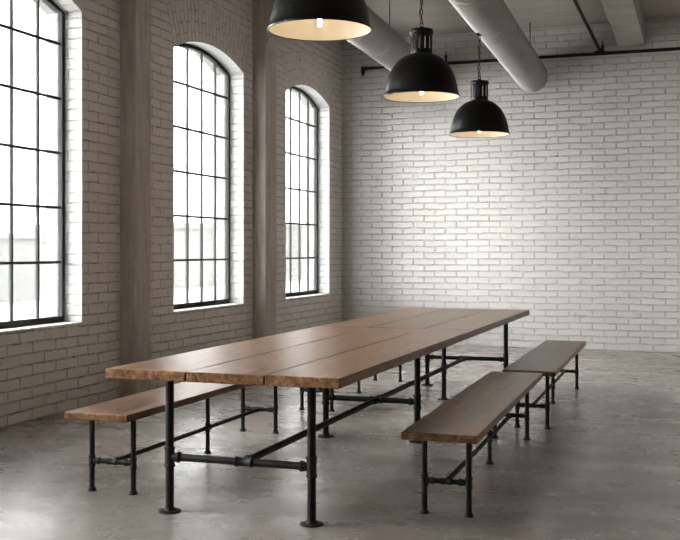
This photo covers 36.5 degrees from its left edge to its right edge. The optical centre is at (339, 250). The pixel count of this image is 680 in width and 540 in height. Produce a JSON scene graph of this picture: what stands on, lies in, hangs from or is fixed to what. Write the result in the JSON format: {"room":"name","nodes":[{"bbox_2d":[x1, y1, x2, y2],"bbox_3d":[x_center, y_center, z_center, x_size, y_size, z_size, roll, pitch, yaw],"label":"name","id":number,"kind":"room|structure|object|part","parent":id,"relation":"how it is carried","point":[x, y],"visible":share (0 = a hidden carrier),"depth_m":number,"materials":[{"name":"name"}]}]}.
{"room":"dining room","nodes":[
{"label":"dining room","id":0,"kind":"room"},
{"bbox_2d":[0,0,341,427],"bbox_3d":[-3.193,-0.885,6.677,0.366,4.470,18.500,0,0,19],"label":"wall","id":1,"kind":"structure","parent":0,"point":[51,368],"depth_m":10.19,"materials":[{"name":"white brick"}]},
{"bbox_2d":[0,0,64,328],"bbox_3d":[-2.703,-0.815,8.137,0.042,2.860,1.750,0,0,19],"label":"window","id":2,"kind":"structure","parent":1,"relation":"in","point":[32,32],"depth_m":8.55,"materials":[{"name":"clear glass"}]},
{"bbox_2d":[120,0,150,396],"bbox_3d":[-1.744,-0.885,9.529,0.540,4.470,0.280,0,0,19],"label":"column","id":3,"kind":"structure","parent":1,"relation":"attached to","point":[135,15],"depth_m":9.46,"materials":[{"name":"wood"}]},
{"bbox_2d":[174,43,229,309],"bbox_3d":[-1.592,-0.815,11.314,0.042,2.860,1.690,0,0,19],"label":"window","id":4,"kind":"structure","parent":1,"relation":"in","point":[201,83],"depth_m":11.46,"materials":[{"name":"clear glass"}]},
{"bbox_2d":[253,0,284,338],"bbox_3d":[-0.751,-0.885,12.370,0.540,4.470,0.340,0,0,19],"label":"column","id":5,"kind":"structure","parent":1,"relation":"attached to","point":[265,44],"depth_m":12.28,"materials":[{"name":"wood"}]},
{"bbox_2d":[286,86,317,296],"bbox_3d":[-0.611,-0.815,14.122,0.042,2.860,1.650,0,0,19],"label":"window","id":6,"kind":"structure","parent":1,"relation":"in","point":[301,110],"depth_m":14.33,"materials":[{"name":"glass"}]},
{"bbox_2d":[0,345,679,539],"bbox_3d":[1.968,1.450,4.873,11.300,0.200,19.100,0,0,19],"label":"floor","id":7,"kind":"structure","parent":0,"point":[607,465],"depth_m":6.33,"materials":[{"name":"concrete"}]},
{"bbox_2d":[64,382,278,494],"bbox_3d":[-0.949,1.120,6.756,0.400,0.460,2.370,0,0,19],"label":"bench","id":8,"kind":"object","parent":7,"relation":"on","point":[131,408],"visible":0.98,"depth_m":6.05,"materials":[{"name":"brown wood"}]},
{"bbox_3d":[-1.398,1.137,5.806,0.030,0.418,0.030,0,0,19],"label":"leg","id":9,"kind":"part","parent":8,"relation":"part of","materials":[{"name":"black metal"}]},
{"bbox_3d":[-1.147,1.137,5.719,0.030,0.418,0.030,0,0,19],"label":"leg","id":10,"kind":"part","parent":8,"relation":"part of","materials":[{"name":"black metal"}]},
{"bbox_3d":[-0.949,0.910,6.756,0.400,0.040,2.370,0,0,19],"label":"seat","id":11,"kind":"part","parent":8,"relation":"part of","materials":[{"name":"brown wood"}]},
{"bbox_3d":[-0.938,1.179,6.721,0.027,0.027,2.030,0,0,19],"label":"rail","id":12,"kind":"part","parent":8,"relation":"part of","materials":[{"name":"black metal"}]},
{"bbox_3d":[-0.883,1.137,6.877,0.028,0.418,0.028,0,0,19],"label":"leg","id":13,"kind":"part","parent":8,"relation":"part of","materials":[{"name":"black metal"}]},
{"bbox_3d":[-0.728,1.137,7.723,0.030,0.418,0.030,0,0,19],"label":"leg","id":14,"kind":"part","parent":8,"relation":"part of","materials":[{"name":"black metal"}]},
{"bbox_3d":[-0.478,1.137,7.635,0.030,0.418,0.030,0,0,19],"label":"leg","id":15,"kind":"part","parent":8,"relation":"part of","materials":[{"name":"black metal"}]},
{"bbox_2d":[106,308,529,527],"bbox_3d":[0.360,0.970,7.745,1.245,0.760,5.860,0,0,19],"label":"dining table","id":16,"kind":"object","parent":7,"relation":"on","point":[337,355],"visible":0.95,"depth_m":5.93,"materials":[{"name":"brown wood"}]},
{"bbox_3d":[-0.883,0.992,5.338,0.044,0.708,0.044,0,0,19],"label":"leg","id":17,"kind":"part","parent":16,"relation":"part of","materials":[{"name":"black metal"}]},
{"bbox_3d":[-0.140,0.992,5.083,0.044,0.708,0.044,0,0,19],"label":"leg","id":18,"kind":"part","parent":16,"relation":"part of","materials":[{"name":"black metal"}]},
{"bbox_3d":[-0.103,0.992,7.502,0.044,0.708,0.044,0,0,19],"label":"leg","id":19,"kind":"part","parent":16,"relation":"part of","materials":[{"name":"black metal"}]},
{"bbox_3d":[0.381,1.065,7.722,0.038,0.038,5.330,0,0,19],"label":"rail","id":20,"kind":"part","parent":16,"relation":"part of","materials":[{"name":"black metal"}]},
{"bbox_3d":[0.547,0.992,7.279,0.044,0.708,0.044,0,0,19],"label":"leg","id":21,"kind":"part","parent":16,"relation":"part of","materials":[{"name":"black metal"}]},
{"bbox_3d":[0.879,0.992,10.368,0.044,0.708,0.044,0,0,19],"label":"leg","id":22,"kind":"part","parent":16,"relation":"part of","materials":[{"name":"black metal"}]},
{"bbox_3d":[0.944,0.992,9.363,0.041,0.708,0.041,0,0,19],"label":"leg","id":23,"kind":"part","parent":16,"relation":"part of","materials":[{"name":"black metal"}]},
{"bbox_3d":[1.628,0.992,10.111,0.044,0.708,0.044,0,0,19],"label":"leg","id":24,"kind":"part","parent":16,"relation":"part of","materials":[{"name":"black metal"}]},
{"bbox_2d":[299,365,402,411],"bbox_3d":[0.114,1.120,9.706,0.470,0.460,2.440,0,0,19],"label":"bench","id":25,"kind":"object","parent":7,"relation":"on","point":[302,389],"visible":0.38,"depth_m":8.74,"materials":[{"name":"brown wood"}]},
{"bbox_3d":[-0.324,1.137,8.757,0.030,0.418,0.030,0,0,19],"label":"leg","id":26,"kind":"part","parent":25,"relation":"part of","materials":[{"name":"black metal"}]},
{"bbox_3d":[-0.069,1.137,8.668,0.030,0.418,0.030,0,0,19],"label":"leg","id":27,"kind":"part","parent":25,"relation":"part of","materials":[{"name":"black metal"}]},
{"bbox_3d":[0.624,1.137,10.650,0.030,0.418,0.030,0,0,19],"label":"leg","id":28,"kind":"part","parent":25,"relation":"part of","materials":[{"name":"black metal"}]},
{"bbox_2d":[401,371,542,517],"bbox_3d":[0.890,1.120,6.296,0.379,0.460,2.685,0,0,18],"label":"bench","id":29,"kind":"object","parent":7,"relation":"on","point":[471,414],"visible":1,"depth_m":5.64,"materials":[{"name":"brown wood"}]},
{"bbox_3d":[0.435,1.137,5.305,0.030,0.418,0.030,0,0,18],"label":"leg","id":30,"kind":"part","parent":29,"relation":"part of","materials":[{"name":"black metal"}]},
{"bbox_3d":[0.655,1.137,5.235,0.030,0.418,0.030,0,0,18],"label":"leg","id":31,"kind":"part","parent":29,"relation":"part of","materials":[{"name":"black metal"}]},
{"bbox_3d":[0.890,0.910,6.296,0.378,0.040,2.685,0,0,18],"label":"seat","id":32,"kind":"part","parent":29,"relation":"part of","materials":[{"name":"brown wood"}]},
{"bbox_3d":[0.886,1.179,6.334,0.027,0.027,2.235,0,0,18],"label":"rail","id":33,"kind":"part","parent":29,"relation":"part of","materials":[{"name":"black metal"}]},
{"bbox_3d":[0.949,1.137,6.532,0.028,0.418,0.028,0,0,18],"label":"leg","id":34,"kind":"part","parent":29,"relation":"part of","materials":[{"name":"black metal"}]},
{"bbox_3d":[1.337,1.137,7.363,0.030,0.418,0.030,0,0,18],"label":"leg","id":35,"kind":"part","parent":29,"relation":"part of","materials":[{"name":"black metal"}]},
{"bbox_2d":[502,340,585,428],"bbox_3d":[1.825,1.120,8.954,0.394,0.460,2.710,0,0,18],"label":"bench","id":36,"kind":"object","parent":7,"relation":"on","point":[549,358],"visible":0.93,"depth_m":8.45,"materials":[{"name":"brown wood"}]},
{"bbox_3d":[1.358,1.137,7.892,0.030,0.418,0.030,0,0,18],"label":"leg","id":37,"kind":"part","parent":36,"relation":"part of","materials":[{"name":"black metal"}]},
{"bbox_3d":[1.825,0.910,8.954,0.394,0.040,2.710,0,0,18],"label":"seat","id":38,"kind":"part","parent":36,"relation":"part of","materials":[{"name":"brown wood"}]},
{"bbox_3d":[1.575,1.137,7.821,0.030,0.418,0.030,0,0,18],"label":"leg","id":39,"kind":"part","parent":36,"relation":"part of","materials":[{"name":"black metal"}]},
{"bbox_3d":[1.837,1.179,8.987,0.027,0.027,2.380,0,0,18],"label":"rail","id":40,"kind":"part","parent":36,"relation":"part of","materials":[{"name":"black metal"}]},
{"bbox_3d":[1.890,1.137,9.148,0.028,0.418,0.028,0,0,18],"label":"leg","id":41,"kind":"part","parent":36,"relation":"part of","materials":[{"name":"black metal"}]},
{"bbox_3d":[2.317,1.137,10.082,0.030,0.418,0.030,0,0,18],"label":"leg","id":42,"kind":"part","parent":36,"relation":"part of","materials":[{"name":"black metal"}]},
{"bbox_2d":[340,0,679,41],"bbox_3d":[1.968,-3.245,4.873,11.300,0.250,19.100,0,0,19],"label":"ceiling","id":43,"kind":"structure","parent":0,"point":[441,16],"depth_m":13.47,"materials":[{"name":"concrete"}]},
{"bbox_2d":[267,0,371,40],"bbox_3d":[-0.124,-1.928,6.314,0.644,1.156,0.644,0,0,19],"label":"pendant lamp","id":44,"kind":"object","parent":43,"relation":"hanging from","point":[304,20],"visible":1,"depth_m":6.20,"materials":[{"name":"black metal"}]},
{"bbox_2d":[347,1,410,70],"bbox_3d":[-1.029,-2.708,7.424,0.436,0.825,15.481,0,0,17],"label":"air duct","id":45,"kind":"object","parent":43,"relation":"hanging from","point":[383,44],"visible":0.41,"depth_m":12.00,"materials":[{"name":"metal"}]},
{"bbox_2d":[383,0,459,102],"bbox_3d":[0.681,-1.837,8.618,0.644,1.104,0.644,0,0,19],"label":"pendant lamp","id":46,"kind":"object","parent":43,"relation":"hanging from","point":[421,76],"visible":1,"depth_m":8.44,"materials":[{"name":"black metal"}]},
{"bbox_3d":[0.681,-2.117,8.618,0.032,0.504,0.020,0,0,41],"label":"chain","id":47,"kind":"part","parent":46,"relation":"part of","materials":[{"name":"metal"}]},
{"bbox_3d":[0.681,-1.465,8.618,0.644,0.360,0.644,0,0,19],"label":"lamp shade","id":48,"kind":"part","parent":46,"relation":"part of","materials":[{"name":"black metal"}]},
{"bbox_2d":[449,33,509,137],"bbox_3d":[1.475,-1.768,10.904,0.644,1.076,0.644,0,0,19],"label":"pendant lamp","id":49,"kind":"object","parent":43,"relation":"hanging from","point":[479,117],"visible":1,"depth_m":10.73,"materials":[{"name":"black metal"}]},
{"bbox_3d":[1.475,-1.410,10.904,0.644,0.360,0.644,0,0,19],"label":"lamp shade","id":50,"kind":"part","parent":49,"relation":"part of","materials":[{"name":"black metal"}]},
{"bbox_3d":[1.475,-2.043,10.904,0.032,0.465,0.020,0,0,41],"label":"chain","id":51,"kind":"part","parent":49,"relation":"part of","materials":[{"name":"metal"}]},
{"bbox_2d":[449,0,547,91],"bbox_3d":[0.172,-2.664,6.573,0.436,0.913,16.251,0,0,18],"label":"air duct","id":52,"kind":"object","parent":43,"relation":"hanging from","point":[501,33],"visible":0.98,"depth_m":11.36,"materials":[{"name":"metal"}]},
{"bbox_2d":[573,0,600,50],"bbox_3d":[0.500,-2.917,5.339,0.040,0.405,18.310,0,0,19],"label":"pipe","id":53,"kind":"object","parent":43,"relation":"hanging from","point":[574,1],"visible":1,"depth_m":12.36,"materials":[{"name":"black metal"}]},
{"bbox_2d":[600,0,644,46],"bbox_3d":[0.906,-2.955,5.245,0.350,0.350,18.500,0,0,19],"label":"beam","id":54,"kind":"structure","parent":43,"relation":"attached to","point":[626,19],"depth_m":12.59,"materials":[{"name":"concrete"}]},
{"bbox_2d":[342,18,679,351],"bbox_3d":[5.098,-0.885,13.737,10.640,4.470,0.300,0,0,19],"label":"wall","id":55,"kind":"structure","parent":0,"point":[575,210],"depth_m":14.42,"materials":[{"name":"white brick"}]},
{"bbox_2d":[361,41,679,75],"bbox_3d":[5.160,-2.715,13.491,10.260,0.270,0.119,0,0,19],"label":"pipe","id":56,"kind":"object","parent":55,"relation":"attached to","point":[602,51],"visible":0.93,"depth_m":14.11,"materials":[{"name":"black metal"}]}
]}

